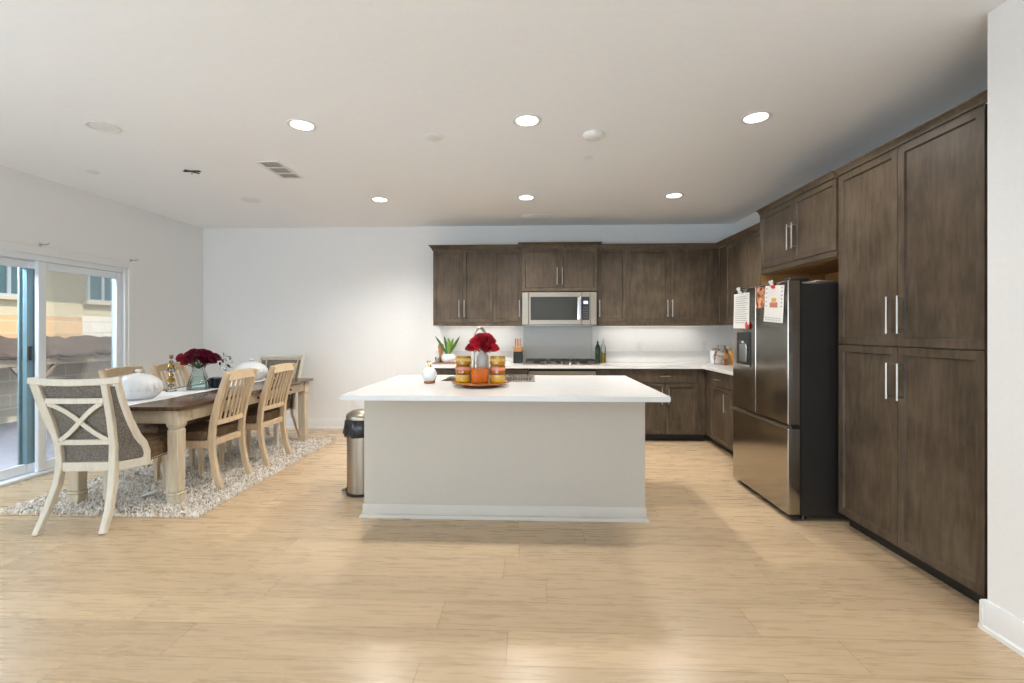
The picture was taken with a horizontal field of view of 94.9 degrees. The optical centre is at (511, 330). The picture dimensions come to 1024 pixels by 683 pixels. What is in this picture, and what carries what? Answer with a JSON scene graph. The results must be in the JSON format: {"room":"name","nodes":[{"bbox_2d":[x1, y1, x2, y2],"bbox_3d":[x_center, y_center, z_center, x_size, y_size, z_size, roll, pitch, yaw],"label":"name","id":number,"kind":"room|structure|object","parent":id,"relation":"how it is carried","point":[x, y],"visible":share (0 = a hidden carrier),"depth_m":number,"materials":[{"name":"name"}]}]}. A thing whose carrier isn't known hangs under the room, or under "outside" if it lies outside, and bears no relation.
{"room":"open kitchen dining room","nodes":[
{"label":"open kitchen dining room","id":0,"kind":"room"},
{"bbox_2d":[0,165,202,388],"bbox_3d":[-4.512,-0.042,1.729,0.150,2.743,9.510,0,0,2],"label":"wall","id":1,"kind":"structure","parent":0,"point":[34,210],"depth_m":5.41,"materials":[{"name":"paint"}]},
{"bbox_2d":[0,240,135,487],"bbox_3d":[-4.418,0.278,4.082,0.178,2.105,2.550,0,0,2],"label":"door","id":2,"kind":"structure","parent":1,"relation":"in","point":[32,262],"depth_m":4.35,"materials":[{"name":"white plastic"}]},
{"bbox_2d":[203,224,732,418],"bbox_3d":[-0.680,-0.042,6.401,7.450,2.743,0.120,0,0,2],"label":"wall","id":3,"kind":"structure","parent":0,"point":[357,302],"depth_m":6.40,"materials":[{"name":"paint"}]},
{"bbox_2d":[269,418,345,428],"bbox_3d":[-2.637,1.262,6.406,3.240,0.135,0.020,0,0,2],"label":"baseboard","id":4,"kind":"structure","parent":3,"relation":"attached to","point":[312,423],"depth_m":6.40,"materials":[{"name":"wood"}]},
{"bbox_2d":[428,245,492,325],"bbox_3d":[-0.648,-0.580,6.138,0.812,1.020,0.398,0,0,2],"label":"upper cabinet","id":5,"kind":"object","parent":3,"relation":"attached to","point":[462,274],"visible":0.94,"depth_m":6.00,"materials":[{"name":"brown wood"}]},
{"bbox_2d":[443,326,515,326],"bbox_3d":[-0.429,-0.063,6.176,0.970,0.013,0.030,0,0,2],"label":"light strip","id":6,"kind":"object","parent":5,"relation":"attached to","point":[443,326],"visible":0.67,"depth_m":6.16,"materials":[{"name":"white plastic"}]},
{"bbox_2d":[492,244,521,325],"bbox_3d":[-0.056,-0.580,6.116,0.372,1.020,0.398,0,0,2],"label":"upper cabinet","id":7,"kind":"object","parent":3,"relation":"attached to","point":[507,258],"visible":0.94,"depth_m":5.98,"materials":[{"name":"brown wood"}]},
{"bbox_2d":[523,326,591,361],"bbox_3d":[0.608,0.174,6.287,0.926,0.480,0.007,0,0,2],"label":"panel","id":8,"kind":"object","parent":3,"relation":"attached to","point":[539,342],"visible":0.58,"depth_m":6.28,"materials":[{"name":"metal"}]},
{"bbox_2d":[518,242,601,291],"bbox_3d":[0.602,-0.798,6.055,1.044,0.608,0.468,0,0,2],"label":"upper cabinet","id":9,"kind":"object","parent":3,"relation":"attached to","point":[546,266],"visible":0.92,"depth_m":5.88,"materials":[{"name":"brown wood"}]},
{"bbox_2d":[522,292,596,325],"bbox_3d":[0.597,-0.279,6.053,0.930,0.420,0.472,0,0,2],"label":"microwave","id":10,"kind":"object","parent":9,"relation":"attached to","point":[538,308],"visible":1,"depth_m":5.86,"materials":[{"name":"silver metal"}]},
{"bbox_2d":[593,244,626,325],"bbox_3d":[1.260,-0.580,6.065,0.366,1.020,0.398,0,0,2],"label":"upper cabinet","id":11,"kind":"object","parent":3,"relation":"attached to","point":[611,258],"visible":0.94,"depth_m":5.92,"materials":[{"name":"brown wood"}]},
{"bbox_2d":[636,342,641,349],"bbox_3d":[1.690,0.200,6.245,0.072,0.116,0.008,0,0,2],"label":"wall outlet","id":12,"kind":"object","parent":3,"relation":"attached to","point":[638,344],"visible":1,"depth_m":6.24,"materials":[{"name":"white plastic"}]},
{"bbox_2d":[625,243,719,325],"bbox_3d":[2.023,-0.580,6.036,1.161,1.020,0.398,0,0,2],"label":"upper cabinet","id":13,"kind":"object","parent":3,"relation":"attached to","point":[668,284],"visible":0.94,"depth_m":5.89,"materials":[{"name":"brown wood"}]},
{"bbox_2d":[604,326,699,326],"bbox_3d":[1.809,-0.063,6.090,1.250,0.013,0.030,0,0,2],"label":"light strip","id":14,"kind":"object","parent":13,"relation":"attached to","point":[604,326],"visible":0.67,"depth_m":6.08,"materials":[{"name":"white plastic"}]},
{"bbox_2d":[701,342,706,350],"bbox_3d":[2.540,0.200,6.213,0.072,0.116,0.008,0,0,2],"label":"wall outlet","id":15,"kind":"object","parent":3,"relation":"attached to","point":[703,344],"visible":1,"depth_m":6.21,"materials":[{"name":"white plastic"}]},
{"bbox_2d":[0,0,1005,227],"bbox_3d":[-1.240,-1.531,1.589,8.200,0.264,9.780,0,0,2],"label":"ceiling","id":16,"kind":"structure","parent":0,"point":[212,88],"depth_m":2.87,"materials":[{"name":"paint"}]},
{"bbox_2d":[84,121,121,133],"bbox_3d":[-2.833,-1.410,3.256,0.200,0.006,0.200,0,0,2],"label":"recessed light","id":17,"kind":"object","parent":16,"relation":"in","point":[96,125],"visible":1,"depth_m":3.25,"materials":[{"name":"white plastic"}]},
{"bbox_2d":[240,197,260,202],"bbox_3d":[-2.815,-1.410,5.069,0.200,0.006,0.200,0,0,2],"label":"recessed light","id":18,"kind":"object","parent":16,"relation":"in","point":[246,199],"visible":1,"depth_m":5.07,"materials":[{"name":"white plastic"}]},
{"bbox_2d":[254,161,302,178],"bbox_3d":[-2.034,-1.408,4.121,0.200,0.010,0.440,0,0,2],"label":"ceiling vent","id":19,"kind":"object","parent":16,"relation":"in","point":[277,168],"visible":1,"depth_m":4.11,"materials":[{"name":"white plastic"}]},
{"bbox_2d":[286,118,317,131],"bbox_3d":[-1.441,-1.410,3.224,0.200,0.006,0.200,0,0,2],"label":"recessed light","id":20,"kind":"object","parent":16,"relation":"in","point":[295,123],"visible":1,"depth_m":3.21,"materials":[{"name":"white plastic"}]},
{"bbox_2d":[370,197,388,201],"bbox_3d":[-1.419,-1.410,5.050,0.200,0.006,0.200,0,0,2],"label":"recessed light","id":21,"kind":"object","parent":16,"relation":"in","point":[376,199],"visible":1,"depth_m":5.04,"materials":[{"name":"white"}]},
{"bbox_2d":[517,195,534,199],"bbox_3d":[0.148,-1.410,4.975,0.200,0.006,0.200,0,0,2],"label":"recessed light","id":22,"kind":"object","parent":16,"relation":"in","point":[521,197],"visible":1,"depth_m":4.96,"materials":[{"name":"white"}]},
{"bbox_2d":[512,114,541,126],"bbox_3d":[0.101,-1.410,3.155,0.200,0.006,0.200,0,0,2],"label":"recessed light","id":23,"kind":"object","parent":16,"relation":"in","point":[522,120],"visible":1,"depth_m":3.15,"materials":[{"name":"white"}]},
{"bbox_2d":[521,214,550,217],"bbox_3d":[0.295,-1.408,5.773,0.360,0.010,0.140,0,0,2],"label":"ceiling vent","id":24,"kind":"object","parent":16,"relation":"in","point":[522,216],"visible":1,"depth_m":5.77,"materials":[{"name":"white plastic"}]},
{"bbox_2d":[583,130,602,140],"bbox_3d":[0.581,-1.395,3.371,0.140,0.036,0.140,0,0,2],"label":"smoke detector","id":25,"kind":"object","parent":16,"relation":"attached to","point":[591,135],"visible":1,"depth_m":3.33,"materials":[{"name":"white plastic"}]},
{"bbox_2d":[664,193,683,198],"bbox_3d":[1.690,-1.410,4.901,0.200,0.006,0.200,0,0,2],"label":"recessed light","id":26,"kind":"object","parent":16,"relation":"in","point":[671,195],"visible":1,"depth_m":4.89,"materials":[{"name":"white"}]},
{"bbox_2d":[739,110,772,124],"bbox_3d":[1.615,-1.410,3.111,0.200,0.006,0.200,0,0,2],"label":"recessed light","id":27,"kind":"object","parent":16,"relation":"in","point":[756,117],"visible":1,"depth_m":3.10,"materials":[{"name":"white"}]},
{"bbox_2d":[0,428,1023,682],"bbox_3d":[-0.890,1.390,1.575,7.500,0.120,9.780,0,0,2],"label":"floor","id":28,"kind":"structure","parent":0,"point":[283,580],"depth_m":2.35,"materials":[{"name":"brown wood"}]},
{"bbox_2d":[0,436,337,517],"bbox_3d":[-2.938,1.312,4.566,1.557,0.035,2.463,0,0,2],"label":"shag rug","id":29,"kind":"object","parent":28,"relation":"on","point":[202,495],"visible":0.63,"depth_m":3.94,"materials":[{"name":"beige fabric"}]},
{"bbox_2d":[27,377,167,535],"bbox_3d":[-2.901,0.822,3.382,0.594,1.035,0.678,0,0,-3],"label":"chair","id":30,"kind":"object","parent":29,"relation":"on","point":[90,427],"visible":0.91,"depth_m":3.16,"materials":[{"name":"beige paint"}]},
{"bbox_2d":[42,386,108,460],"bbox_3d":[-2.890,0.626,3.168,0.381,0.523,0.167,0,0,-3],"label":"chair back","id":31,"kind":"object","parent":30,"relation":"on","point":[76,417],"depth_m":3.15,"materials":[{"name":"fabric"}]},
{"bbox_2d":[98,366,194,480],"bbox_3d":[-3.365,0.829,4.352,0.567,0.999,0.474,0,0,2],"label":"dining chair","id":32,"kind":"object","parent":29,"relation":"on","point":[124,370],"visible":0.22,"depth_m":4.19,"materials":[{"name":"beige wood"}]},
{"bbox_2d":[67,378,312,504],"bbox_3d":[-2.925,0.946,4.625,0.950,0.752,2.180,0,0,2],"label":"dining table","id":33,"kind":"object","parent":29,"relation":"on","point":[175,412],"visible":0.52,"depth_m":3.62,"materials":[{"name":"brown wood"}]},
{"bbox_2d":[127,378,274,405],"bbox_3d":[-3.080,0.568,4.631,0.422,0.004,2.120,0,0,2],"label":"table runner","id":34,"kind":"object","parent":33,"relation":"on","point":[163,395],"visible":0.34,"depth_m":4.26,"materials":[{"name":"white fabric"}]},
{"bbox_2d":[113,369,163,399],"bbox_3d":[-3.117,0.441,3.922,0.356,0.249,0.322,0,0,2],"label":"lidded dish","id":35,"kind":"object","parent":34,"relation":"on","point":[136,386],"visible":0.81,"depth_m":3.84,"materials":[{"name":"white ceramic"}]},
{"bbox_2d":[124,388,162,399],"bbox_3d":[-3.117,0.526,3.922,0.349,0.078,0.315,0,0,2],"label":"bowl","id":36,"kind":"object","parent":35,"relation":"on","point":[133,393],"depth_m":3.82,"materials":[{"name":"white ceramic"}]},
{"bbox_2d":[165,355,176,391],"bbox_3d":[-3.194,0.395,4.405,0.096,0.340,0.096,0,0,2],"label":"candlestick","id":37,"kind":"object","parent":34,"relation":"on","point":[171,366],"visible":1,"depth_m":4.40,"materials":[{"name":"gold glass"}]},
{"bbox_2d":[186,365,210,390],"bbox_3d":[-3.037,0.449,4.559,0.204,0.232,0.205,0,0,2],"label":"vase","id":38,"kind":"object","parent":34,"relation":"on","point":[206,379],"visible":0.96,"depth_m":4.54,"materials":[{"name":"clear glass"}]},
{"bbox_2d":[176,354,196,367],"bbox_3d":[-3.109,0.294,4.492,0.085,0.146,0.184,0,0,23],"label":"rose","id":39,"kind":"object","parent":38,"relation":"in","point":[179,358],"visible":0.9,"depth_m":4.43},
{"bbox_2d":[183,353,197,367],"bbox_3d":[-3.032,0.287,4.470,0.086,0.160,0.182,0,0,2],"label":"rose","id":40,"kind":"object","parent":38,"relation":"in","point":[189,356],"visible":1,"depth_m":4.41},
{"bbox_2d":[187,348,198,367],"bbox_3d":[-3.051,0.266,4.494,0.084,0.201,0.115,0,0,-24],"label":"rose","id":41,"kind":"object","parent":38,"relation":"in","point":[193,351],"visible":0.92,"depth_m":4.48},
{"bbox_2d":[196,353,205,366],"bbox_3d":[-2.963,0.289,4.495,0.084,0.156,0.184,0,0,-25],"label":"rose","id":42,"kind":"object","parent":38,"relation":"in","point":[201,357],"visible":1,"depth_m":4.44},
{"bbox_2d":[199,353,216,368],"bbox_3d":[-2.945,0.289,4.518,0.192,0.156,0.085,0,0,2],"label":"rose","id":43,"kind":"object","parent":38,"relation":"in","point":[211,356],"visible":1,"depth_m":4.52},
{"bbox_2d":[209,377,221,387],"bbox_3d":[-2.937,0.516,4.716,0.176,0.098,0.176,0,0,2],"label":"bowl","id":44,"kind":"object","parent":34,"relation":"on","point":[214,381],"visible":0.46,"depth_m":4.64,"materials":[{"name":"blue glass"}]},
{"bbox_2d":[219,352,232,371],"bbox_3d":[-3.115,0.397,5.129,0.134,0.336,0.148,0,0,2],"label":"tree","id":45,"kind":"object","parent":34,"relation":"on","point":[230,358],"visible":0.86,"depth_m":5.12,"materials":[{"name":"plant"}]},
{"bbox_2d":[235,358,267,380],"bbox_3d":[-3.005,0.441,5.419,0.356,0.249,0.322,0,0,2],"label":"lidded dish","id":46,"kind":"object","parent":34,"relation":"on","point":[262,372],"visible":0.56,"depth_m":5.35,"materials":[{"name":"white ceramic"}]},
{"bbox_2d":[244,373,266,380],"bbox_3d":[-3.005,0.526,5.419,0.349,0.078,0.315,0,0,2],"label":"bowl","id":47,"kind":"object","parent":46,"relation":"on","point":[260,376],"depth_m":5.36,"materials":[{"name":"white ceramic"}]},
{"bbox_2d":[149,362,230,460],"bbox_3d":[-3.343,0.829,4.912,0.567,0.999,0.474,0,0,2],"label":"dining chair","id":48,"kind":"object","parent":29,"relation":"on","point":[156,369],"visible":0.22,"depth_m":4.91,"materials":[{"name":"beige wood"}]},
{"bbox_2d":[162,368,257,490],"bbox_3d":[-2.611,0.829,4.103,0.567,0.999,0.474,0,0,1],"label":"dining chair","id":49,"kind":"object","parent":29,"relation":"on","point":[200,435],"visible":0.93,"depth_m":4.02,"materials":[{"name":"beige wood"}]},
{"bbox_2d":[218,363,296,466],"bbox_3d":[-2.584,0.829,4.812,0.567,0.999,0.474,0,0,3],"label":"dining chair","id":50,"kind":"object","parent":29,"relation":"on","point":[263,416],"visible":0.88,"depth_m":4.73,"materials":[{"name":"beige wood"}]},
{"bbox_2d":[234,355,304,445],"bbox_3d":[-2.938,0.822,5.714,0.594,1.035,0.678,0,0,2],"label":"chair","id":51,"kind":"object","parent":29,"relation":"on","point":[291,401],"visible":0.28,"depth_m":5.92,"materials":[{"name":"beige paint"}]},
{"bbox_2d":[265,360,296,397],"bbox_3d":[-2.930,0.626,5.927,0.381,0.523,0.167,0,0,2],"label":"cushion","id":52,"kind":"object","parent":51,"relation":"on","point":[268,363],"depth_m":5.96,"materials":[{"name":"wood"}]},
{"bbox_2d":[342,409,363,497],"bbox_3d":[-1.232,0.986,3.878,0.312,0.688,0.309,0,0,25],"label":"trash can","id":53,"kind":"object","parent":28,"relation":"on","point":[353,429],"visible":0.53,"depth_m":3.76,"materials":[{"name":"silver metal"}]},
{"bbox_2d":[434,368,490,374],"bbox_3d":[-0.606,0.891,6.006,0.798,0.878,0.656,0,0,2],"label":"base cabinet","id":54,"kind":"object","parent":28,"relation":"on","point":[440,371],"visible":0.02,"depth_m":5.73,"materials":[{"name":"brown wood"}]},
{"bbox_2d":[340,375,670,521],"bbox_3d":[-0.029,0.873,3.714,2.118,0.915,1.420,0,0,2],"label":"kitchen island","id":55,"kind":"object","parent":28,"relation":"on","point":[551,447],"visible":0.95,"depth_m":3.33,"materials":[{"name":"paint"}]},
{"bbox_2d":[340,375,670,401],"bbox_3d":[-0.029,0.432,3.714,2.118,0.035,1.420,0,0,2],"label":"island countertop","id":56,"kind":"structure","parent":55,"relation":"on","point":[545,388],"depth_m":3.22,"materials":[{"name":"white stone"}]},
{"bbox_2d":[422,361,436,383],"bbox_3d":[-0.657,0.326,3.748,0.119,0.178,0.119,0,0,2],"label":"soap dispenser","id":57,"kind":"object","parent":56,"relation":"on","point":[429,375],"visible":1,"depth_m":3.71,"materials":[{"name":"white ceramic"}]},
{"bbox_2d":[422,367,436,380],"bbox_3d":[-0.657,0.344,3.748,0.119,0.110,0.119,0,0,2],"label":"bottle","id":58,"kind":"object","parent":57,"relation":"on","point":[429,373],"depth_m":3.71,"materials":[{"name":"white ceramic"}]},
{"bbox_2d":[471,327,485,367],"bbox_3d":[-0.239,0.189,3.923,0.116,0.452,0.282,0,0,26],"label":"faucet","id":59,"kind":"object","parent":56,"relation":"on","point":[477,328],"visible":0.48,"depth_m":3.83,"materials":[{"name":"silver metal"}]},
{"bbox_2d":[452,378,508,387],"bbox_3d":[-0.238,0.398,3.572,0.436,0.034,0.436,0,0,2],"label":"tray","id":60,"kind":"object","parent":56,"relation":"on","point":[470,384],"visible":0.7,"depth_m":3.45,"materials":[{"name":"brown wood"}]},
{"bbox_2d":[456,373,470,382],"bbox_3d":[-0.369,0.354,3.567,0.119,0.066,0.119,0,0,2],"label":"candle jar","id":61,"kind":"object","parent":60,"relation":"on","point":[460,378],"visible":0.8,"depth_m":3.52,"materials":[{"name":"glass"}]},
{"bbox_2d":[456,365,470,373],"bbox_3d":[-0.369,0.287,3.567,0.119,0.066,0.119,0,0,2],"label":"candle jar","id":62,"kind":"object","parent":61,"relation":"on","point":[460,369],"visible":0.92,"depth_m":3.52,"materials":[{"name":"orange glass"}]},
{"bbox_2d":[456,355,470,364],"bbox_3d":[-0.369,0.221,3.567,0.119,0.066,0.119,0,0,2],"label":"candle jar","id":63,"kind":"object","parent":62,"relation":"on","point":[461,359],"visible":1,"depth_m":3.52,"materials":[{"name":"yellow glass"}]},
{"bbox_2d":[471,367,488,383],"bbox_3d":[-0.241,0.331,3.517,0.133,0.112,0.133,0,0,2],"label":"glass tumbler","id":64,"kind":"object","parent":60,"relation":"on","point":[479,375],"visible":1,"depth_m":3.46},
{"bbox_2d":[476,350,488,380],"bbox_3d":[-0.227,0.268,3.656,0.104,0.238,0.104,0,0,2],"label":"vase","id":65,"kind":"object","parent":60,"relation":"on","point":[482,360],"visible":0.56,"depth_m":3.62,"materials":[{"name":"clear glass"}]},
{"bbox_2d":[470,341,481,351],"bbox_3d":[-0.273,0.120,3.593,0.092,0.089,0.133,0,0,2],"label":"rose","id":66,"kind":"object","parent":65,"relation":"in","point":[475,346],"visible":1,"depth_m":3.56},
{"bbox_2d":[476,335,487,342],"bbox_3d":[-0.230,0.097,3.604,0.095,0.133,0.095,0,0,-43],"label":"rose","id":67,"kind":"object","parent":65,"relation":"in","point":[482,338],"visible":0.73,"depth_m":3.58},
{"bbox_2d":[480,343,491,353],"bbox_3d":[-0.196,0.133,3.591,0.094,0.088,0.130,0,0,2],"label":"rose","id":68,"kind":"object","parent":65,"relation":"in","point":[486,347],"visible":1,"depth_m":3.56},
{"bbox_2d":[486,336,496,343],"bbox_3d":[-0.165,0.100,3.643,0.088,0.128,0.101,0,0,-37],"label":"rose","id":69,"kind":"object","parent":65,"relation":"in","point":[490,340],"visible":0.8,"depth_m":3.61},
{"bbox_2d":[489,343,499,352],"bbox_3d":[-0.162,0.128,3.610,0.136,0.085,0.093,0,0,2],"label":"rose","id":70,"kind":"object","parent":65,"relation":"in","point":[494,346],"visible":0.83,"depth_m":3.59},
{"bbox_2d":[490,374,504,382],"bbox_3d":[-0.109,0.354,3.557,0.119,0.066,0.119,0,0,2],"label":"candle jar","id":71,"kind":"object","parent":60,"relation":"on","point":[494,378],"visible":0.88,"depth_m":3.51,"materials":[{"name":"yellow glass"}]},
{"bbox_2d":[490,365,504,373],"bbox_3d":[-0.109,0.287,3.557,0.119,0.066,0.119,0,0,2],"label":"candle jar","id":72,"kind":"object","parent":71,"relation":"on","point":[494,369],"visible":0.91,"depth_m":3.51,"materials":[{"name":"orange glass"}]},
{"bbox_2d":[490,355,504,364],"bbox_3d":[-0.109,0.221,3.557,0.119,0.066,0.119,0,0,2],"label":"candle jar","id":73,"kind":"object","parent":72,"relation":"on","point":[497,359],"visible":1,"depth_m":3.51,"materials":[{"name":"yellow glass"}]},
{"bbox_2d":[444,377,530,380],"bbox_3d":[-0.204,0.527,4.091,0.754,0.204,0.434,0,0,2],"label":"sink","id":74,"kind":"object","parent":56,"relation":"in","point":[449,378],"visible":0.02,"depth_m":4.29,"materials":[{"name":"silver metal"}]},
{"bbox_2d":[505,375,534,381],"bbox_3d":[0.063,0.409,4.081,0.269,0.012,0.506,0,0,2],"label":"drying rack","id":75,"kind":"object","parent":56,"relation":"on","point":[509,380],"visible":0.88,"depth_m":4.00,"materials":[{"name":"silver metal"}]},
{"bbox_2d":[505,368,528,374],"bbox_3d":[0.002,0.891,5.982,0.413,0.878,0.656,0,0,2],"label":"base cabinet","id":76,"kind":"object","parent":28,"relation":"on","point":[508,371],"visible":0.02,"depth_m":5.69,"materials":[{"name":"brown wood"}]},
{"bbox_2d":[529,368,595,374],"bbox_3d":[0.618,0.891,5.948,0.812,0.878,0.666,0,0,2],"label":"oven","id":77,"kind":"object","parent":28,"relation":"on","point":[532,371],"visible":0.09,"depth_m":5.68,"materials":[{"name":"silver metal"}]},
{"bbox_2d":[596,369,631,378],"bbox_3d":[1.239,0.891,5.935,0.420,0.878,0.656,0,0,2],"label":"base cabinet","id":78,"kind":"object","parent":28,"relation":"on","point":[618,372],"visible":0.16,"depth_m":5.65,"materials":[{"name":"brown wood"}]},
{"bbox_2d":[631,369,705,440],"bbox_3d":[1.891,0.891,5.910,0.879,0.878,0.656,0,0,2],"label":"base cabinet","id":79,"kind":"object","parent":28,"relation":"on","point":[683,418],"visible":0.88,"depth_m":5.63,"materials":[{"name":"brown wood"}]},
{"bbox_2d":[706,370,732,454],"bbox_3d":[2.564,0.891,5.270,0.631,0.878,0.690,0,0,2],"label":"base cabinet","id":80,"kind":"object","parent":28,"relation":"on","point":[717,384],"visible":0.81,"depth_m":5.23,"materials":[{"name":"brown wood"}]},
{"bbox_2d":[729,375,734,450],"bbox_3d":[2.539,0.891,4.606,0.631,0.878,0.630,0,0,2],"label":"base cabinet","id":81,"kind":"object","parent":28,"relation":"on","point":[731,376],"visible":0.12,"depth_m":4.89,"materials":[{"name":"brown wood"}]},
{"bbox_2d":[425,351,732,374],"bbox_3d":[0.908,0.360,5.318,3.948,0.180,1.918,0,0,2],"label":"countertop","id":82,"kind":"structure","parent":81,"relation":"on","point":[614,359],"depth_m":6.19,"materials":[{"name":"white stone"}]},
{"bbox_2d":[433,362,455,363],"bbox_3d":[-0.844,0.405,6.017,0.312,0.021,0.180,0,0,2],"label":"wood board","id":83,"kind":"object","parent":82,"relation":"on","point":[434,362],"visible":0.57,"depth_m":5.93,"materials":[{"name":"brown wood"}]},
{"bbox_2d":[438,344,443,361],"bbox_3d":[-0.918,0.277,6.070,0.080,0.247,0.080,0,0,2],"label":"pepper mill","id":84,"kind":"object","parent":83,"relation":"on","point":[440,350],"visible":0.63,"depth_m":6.04,"materials":[{"name":"brown wood"}]},
{"bbox_2d":[435,336,459,362],"bbox_3d":[-0.822,0.228,5.979,0.245,0.345,0.214,0,0,-37],"label":"planter","id":85,"kind":"object","parent":83,"relation":"on","point":[447,357],"visible":1,"depth_m":5.99,"materials":[{"name":"white ceramic"}]},
{"bbox_2d":[441,354,454,362],"bbox_3d":[-0.816,0.346,6.006,0.181,0.108,0.181,0,0,2],"label":"bowl","id":86,"kind":"object","parent":85,"relation":"on","point":[446,358],"depth_m":5.94,"materials":[{"name":"white ceramic"}]},
{"bbox_2d":[513,347,522,362],"bbox_3d":[0.078,0.309,6.082,0.120,0.212,0.124,0,0,2],"label":"knife block","id":87,"kind":"object","parent":82,"relation":"on","point":[517,351],"visible":0.99,"depth_m":6.02,"materials":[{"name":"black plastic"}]},
{"bbox_2d":[523,359,600,364],"bbox_3d":[0.617,0.390,5.981,0.945,0.050,0.480,0,0,2],"label":"cooktop","id":88,"kind":"object","parent":82,"relation":"in","point":[528,361],"visible":1,"depth_m":5.84,"materials":[{"name":"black metal"}]},
{"bbox_2d":[595,340,599,362],"bbox_3d":[1.117,0.259,6.122,0.068,0.312,0.068,0,0,2],"label":"vinegar bottle","id":89,"kind":"object","parent":82,"relation":"on","point":[597,348],"visible":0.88,"depth_m":6.09,"materials":[{"name":"green glass"}]},
{"bbox_2d":[601,338,605,362],"bbox_3d":[1.188,0.254,6.119,0.066,0.322,0.066,0,0,2],"label":"oil bottle","id":90,"kind":"object","parent":82,"relation":"on","point":[603,354],"visible":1,"depth_m":6.11,"materials":[{"name":"clear glass"}]},
{"bbox_2d":[710,348,721,363],"bbox_3d":[2.618,0.315,6.034,0.150,0.200,0.150,0,0,2],"label":"canister","id":91,"kind":"object","parent":82,"relation":"on","point":[717,361],"visible":0.74,"depth_m":5.98,"materials":[{"name":"white ceramic"}]},
{"bbox_2d":[713,345,730,364],"bbox_3d":[2.567,0.295,5.745,0.194,0.240,0.175,0,0,2],"label":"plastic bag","id":92,"kind":"object","parent":82,"relation":"on","point":[725,346],"visible":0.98,"depth_m":5.75,"materials":[{"name":"clear plastic"}]},
{"bbox_2d":[723,348,732,364],"bbox_3d":[2.678,0.315,5.822,0.132,0.200,0.159,0,0,2],"label":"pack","id":93,"kind":"object","parent":82,"relation":"on","point":[726,356],"visible":0.59,"depth_m":5.76},
{"bbox_2d":[732,277,845,519],"bbox_3d":[2.357,0.477,3.712,0.874,1.706,0.892,0,0,2],"label":"refrigerator","id":94,"kind":"object","parent":28,"relation":"on","point":[786,374],"visible":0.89,"depth_m":3.28,"materials":[{"name":"silver metal"}]},
{"bbox_2d":[733,292,748,328],"bbox_3d":[1.951,-0.171,4.003,0.005,0.303,0.295,0,0,2],"label":"list","id":95,"kind":"object","parent":94,"relation":"attached to","point":[741,302],"visible":1,"depth_m":4.00,"materials":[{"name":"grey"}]},
{"bbox_2d":[756,286,764,307],"bbox_3d":[1.938,-0.261,3.659,0.005,0.162,0.150,0,0,2],"label":"print","id":96,"kind":"object","parent":94,"relation":"attached to","point":[760,296],"visible":1,"depth_m":3.67},
{"bbox_2d":[764,285,783,322],"bbox_3d":[1.928,-0.200,3.464,0.005,0.288,0.288,0,0,2],"label":"calendar","id":97,"kind":"object","parent":94,"relation":"attached to","point":[774,298],"visible":1,"depth_m":3.45,"materials":[{"name":"paper"}]},
{"bbox_2d":[770,302,777,307],"bbox_3d":[1.928,-0.192,3.464,0.001,0.045,0.110,0,0,2],"label":"print","id":98,"kind":"object","parent":97,"relation":"attached to","point":[772,304],"depth_m":3.46},
{"bbox_2d":[834,89,987,603],"bbox_3d":[2.477,0.115,2.644,0.608,2.430,1.130,0,0,2],"label":"pantry cabinet","id":99,"kind":"object","parent":28,"relation":"on","point":[913,208],"visible":0.9,"depth_m":2.56,"materials":[{"name":"brown wood"}]},
{"bbox_2d":[756,171,838,285],"bbox_3d":[2.515,0.115,3.755,0.618,2.430,1.087,0,0,2],"label":"upper cabinet","id":100,"kind":"object","parent":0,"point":[799,230],"visible":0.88,"depth_m":3.70,"materials":[{"name":"brown wood"}]},
{"bbox_2d":[733,102,987,234],"bbox_3d":[2.900,-0.042,4.132,0.120,2.743,4.140,0,0,2],"label":"wall","id":101,"kind":"structure","parent":0,"point":[754,218],"depth_m":5.82,"materials":[{"name":"paint"}]},
{"bbox_2d":[716,223,759,324],"bbox_3d":[2.694,-0.580,5.303,0.378,1.020,1.155,0,0,2],"label":"upper cabinet","id":102,"kind":"object","parent":101,"relation":"attached to","point":[740,253],"visible":0.27,"depth_m":5.36,"materials":[{"name":"brown wood"}]},
{"bbox_2d":[988,0,1023,620],"bbox_3d":[2.393,-0.042,-0.607,0.770,2.743,5.370,0,0,2],"label":"wall partition","id":103,"kind":"structure","parent":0,"point":[1006,21],"depth_m":2.00,"materials":[{"name":"paint"}]},
{"bbox_2d":[978,599,987,629],"bbox_3d":[2.137,1.262,2.100,0.090,0.135,0.020,0,0,2],"label":"baseboard","id":104,"kind":"structure","parent":103,"relation":"attached to","point":[981,601],"depth_m":2.09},
{"bbox_2d":[982,600,1023,656],"bbox_3d":[1.999,1.262,-0.592,0.020,0.135,5.370,0,0,2],"label":"baseboard","id":105,"kind":"structure","parent":103,"relation":"attached to","point":[1008,629],"depth_m":2.00,"materials":[{"name":"wood"}]},
{"label":"outside","id":106,"kind":"structure","parent":0,"visible":0},
{"bbox_2d":[0,421,54,469],"bbox_3d":[-9.055,1.425,7.352,9.340,0.130,18.000,0,0,2],"label":"patio","id":107,"kind":"structure","parent":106,"point":[8,431],"depth_m":5.58,"materials":[{"name":"concrete"}]},
{"bbox_2d":[0,315,111,423],"bbox_3d":[-7.557,0.550,7.795,0.200,1.620,15.000,0,0,2],"label":"wall","id":108,"kind":"structure","parent":107,"relation":"on","point":[64,327],"depth_m":7.76,"materials":[{"name":"paint"}]},
{"bbox_2d":[0,265,111,316],"bbox_3d":[-9.329,-0.280,9.864,1.200,3.420,13.800,0,0,2],"label":"house","id":109,"kind":"structure","parent":107,"relation":"on","point":[67,294],"depth_m":10.17,"materials":[{"name":"beige paint"}]},
{"bbox_2d":[0,335,111,378],"bbox_3d":[-7.090,0.706,8.030,0.636,1.309,8.510,0,0,2],"label":"outdoor sofa","id":110,"kind":"object","parent":107,"relation":"on","point":[73,349],"visible":0.23,"depth_m":7.32,"materials":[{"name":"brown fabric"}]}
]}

